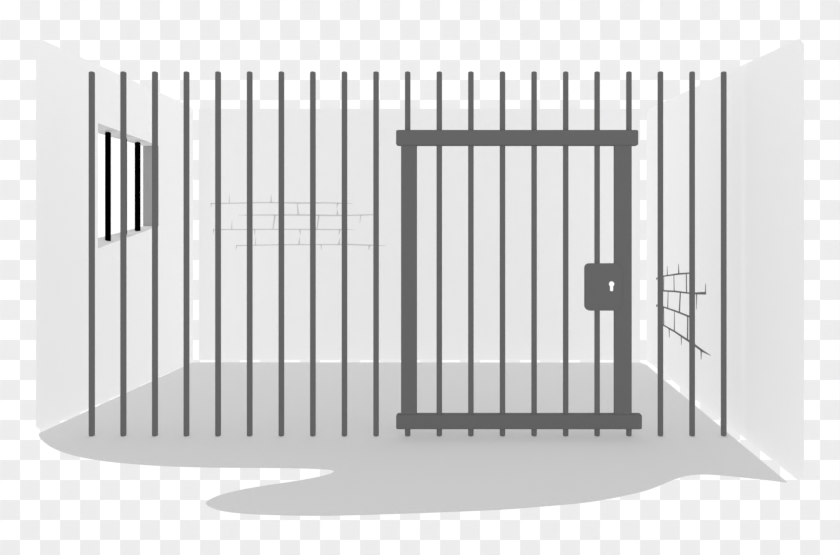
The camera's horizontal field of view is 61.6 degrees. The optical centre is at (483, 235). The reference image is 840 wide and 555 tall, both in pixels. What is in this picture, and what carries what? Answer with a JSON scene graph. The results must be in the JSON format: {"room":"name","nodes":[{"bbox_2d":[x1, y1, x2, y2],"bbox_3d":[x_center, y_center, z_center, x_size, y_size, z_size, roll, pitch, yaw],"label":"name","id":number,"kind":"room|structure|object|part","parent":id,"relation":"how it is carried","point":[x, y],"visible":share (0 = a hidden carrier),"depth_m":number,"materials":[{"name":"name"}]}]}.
{"room":"prison interior","nodes":[
{"label":"prison interior","id":0,"kind":"room"},
{"bbox_2d":[36,40,192,429],"bbox_3d":[-3.430,-0.006,6.785,0.020,3.014,2.883,0,0,0],"label":"wall","id":1,"kind":"structure","parent":0,"point":[62,76],"depth_m":6.05,"materials":[{"name":"paint"}]},
{"bbox_2d":[98,123,158,247],"bbox_3d":[-3.507,-0.442,6.780,0.172,1.150,1.195,0,0,0],"label":"window","id":2,"kind":"structure","parent":1,"relation":"in","point":[139,151],"depth_m":6.86,"materials":[{"name":"grey"}]},
{"bbox_3d":[-3.588,-0.444,6.780,0.010,1.018,1.155,0,0,0],"label":"pane","id":3,"kind":"part","parent":2,"relation":"part of","materials":[{"name":"clear glass"}]},
{"bbox_3d":[-3.502,0.018,6.780,0.162,0.231,1.155,0,0,0],"label":"sill","id":4,"kind":"part","parent":2,"relation":"part of","materials":[{"name":"grey"}]},
{"bbox_2d":[39,362,785,515],"bbox_3d":[-0.783,1.503,6.019,5.330,0.006,4.524,0,0,0],"label":"floor","id":5,"kind":"structure","parent":0,"point":[423,471],"depth_m":5.07,"materials":[{"name":"grey concrete"}]},
{"bbox_2d":[89,71,94,435],"bbox_3d":[-2.934,0.137,5.237,0.042,2.725,0.042,0,0,0],"label":"bar","id":6,"kind":"object","parent":5,"relation":"on","point":[91,73],"visible":1,"depth_m":5.22,"materials":[{"name":"grey metal"}]},
{"bbox_2d":[120,71,126,435],"bbox_3d":[-2.698,0.137,5.237,0.042,2.725,0.042,0,0,0],"label":"bar","id":7,"kind":"object","parent":5,"relation":"on","point":[123,75],"visible":1,"depth_m":5.22,"materials":[{"name":"grey metal"}]},
{"bbox_2d":[152,71,157,435],"bbox_3d":[-2.461,0.137,5.237,0.042,2.725,0.042,0,0,0],"label":"bar","id":8,"kind":"object","parent":5,"relation":"on","point":[154,73],"visible":1,"depth_m":5.22,"materials":[{"name":"grey metal"}]},
{"bbox_2d":[183,71,188,435],"bbox_3d":[-2.226,0.137,5.237,0.042,2.725,0.042,0,0,0],"label":"bar","id":9,"kind":"object","parent":5,"relation":"on","point":[185,74],"visible":1,"depth_m":5.22,"materials":[{"name":"grey metal"}]},
{"bbox_2d":[215,71,220,435],"bbox_3d":[-1.989,0.137,5.237,0.042,2.725,0.042,0,0,0],"label":"bar","id":10,"kind":"object","parent":5,"relation":"on","point":[217,73],"visible":1,"depth_m":5.22,"materials":[{"name":"grey metal"}]},
{"bbox_2d":[247,71,252,435],"bbox_3d":[-1.753,0.137,5.237,0.042,2.725,0.042,0,0,0],"label":"bar","id":11,"kind":"object","parent":5,"relation":"on","point":[249,73],"visible":1,"depth_m":5.22,"materials":[{"name":"grey metal"}]},
{"bbox_2d":[279,71,283,435],"bbox_3d":[-1.516,0.137,5.237,0.042,2.725,0.042,0,0,0],"label":"bar","id":12,"kind":"object","parent":5,"relation":"on","point":[281,74],"visible":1,"depth_m":5.22,"materials":[{"name":"grey metal"}]},
{"bbox_2d":[310,71,315,435],"bbox_3d":[-1.280,0.137,5.237,0.042,2.725,0.042,0,0,0],"label":"bar","id":13,"kind":"object","parent":5,"relation":"on","point":[312,73],"visible":1,"depth_m":5.22,"materials":[{"name":"grey metal"}]},
{"bbox_2d":[342,71,346,435],"bbox_3d":[-1.044,0.137,5.237,0.042,2.725,0.042,0,0,0],"label":"bar","id":14,"kind":"object","parent":5,"relation":"on","point":[344,73],"visible":1,"depth_m":5.22,"materials":[{"name":"grey metal"}]},
{"bbox_2d":[373,71,378,435],"bbox_3d":[-0.807,0.137,5.237,0.042,2.725,0.042,0,0,0],"label":"bar","id":15,"kind":"object","parent":5,"relation":"on","point":[375,74],"visible":1,"depth_m":5.22,"materials":[{"name":"grey metal"}]},
{"bbox_2d":[396,71,641,435],"bbox_3d":[0.260,0.137,5.236,1.831,2.725,0.061,0,0,0],"label":"gate","id":16,"kind":"object","parent":5,"relation":"on","point":[607,286],"visible":1,"depth_m":5.21,"materials":[{"name":"grey metal"}]},
{"bbox_3d":[0.247,-0.729,5.237,1.803,0.114,0.056,0,0,0],"label":"rail","id":17,"kind":"part","parent":16,"relation":"part of","materials":[{"name":"grey metal"}]},
{"bbox_3d":[0.261,1.388,5.237,1.830,0.109,0.056,0,0,0],"label":"rail","id":18,"kind":"part","parent":16,"relation":"part of","materials":[{"name":"grey metal"}]},
{"bbox_2d":[658,71,662,435],"bbox_3d":[1.320,0.137,5.237,0.042,2.725,0.042,0,0,0],"label":"bar","id":19,"kind":"object","parent":5,"relation":"on","point":[660,73],"visible":1,"depth_m":5.22,"materials":[{"name":"grey metal"}]},
{"bbox_2d":[689,71,694,435],"bbox_3d":[1.557,0.137,5.237,0.042,2.725,0.042,0,0,0],"label":"bar","id":20,"kind":"object","parent":5,"relation":"on","point":[692,73],"visible":1,"depth_m":5.22,"materials":[{"name":"grey metal"}]},
{"bbox_2d":[721,71,726,435],"bbox_3d":[1.793,0.137,5.237,0.042,2.725,0.042,0,0,0],"label":"bar","id":21,"kind":"object","parent":5,"relation":"on","point":[723,74],"visible":1,"depth_m":5.22,"materials":[{"name":"grey metal"}]},
{"bbox_2d":[199,109,639,359],"bbox_3d":[-0.780,-0.013,8.479,5.336,3.035,0.023,0,0,0],"label":"wall","id":22,"kind":"structure","parent":0,"point":[233,121],"depth_m":8.47,"materials":[{"name":"paint"}]},
{"bbox_2d":[647,39,803,480],"bbox_3d":[1.948,0.015,6.298,0.023,2.993,4.108,0,0,0],"label":"wall","id":23,"kind":"structure","parent":0,"point":[765,94],"depth_m":5.23,"materials":[{"name":"paint"}]},
{"label":"outside","id":24,"kind":"structure","parent":0,"visible":0},
{"bbox_2d":[0,0,839,554],"bbox_3d":[-1.280,0.890,14.050,36.000,24.000,0.100,0,0,0],"label":"background","id":25,"kind":"structure","parent":24,"point":[53,501],"depth_m":14.00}
]}

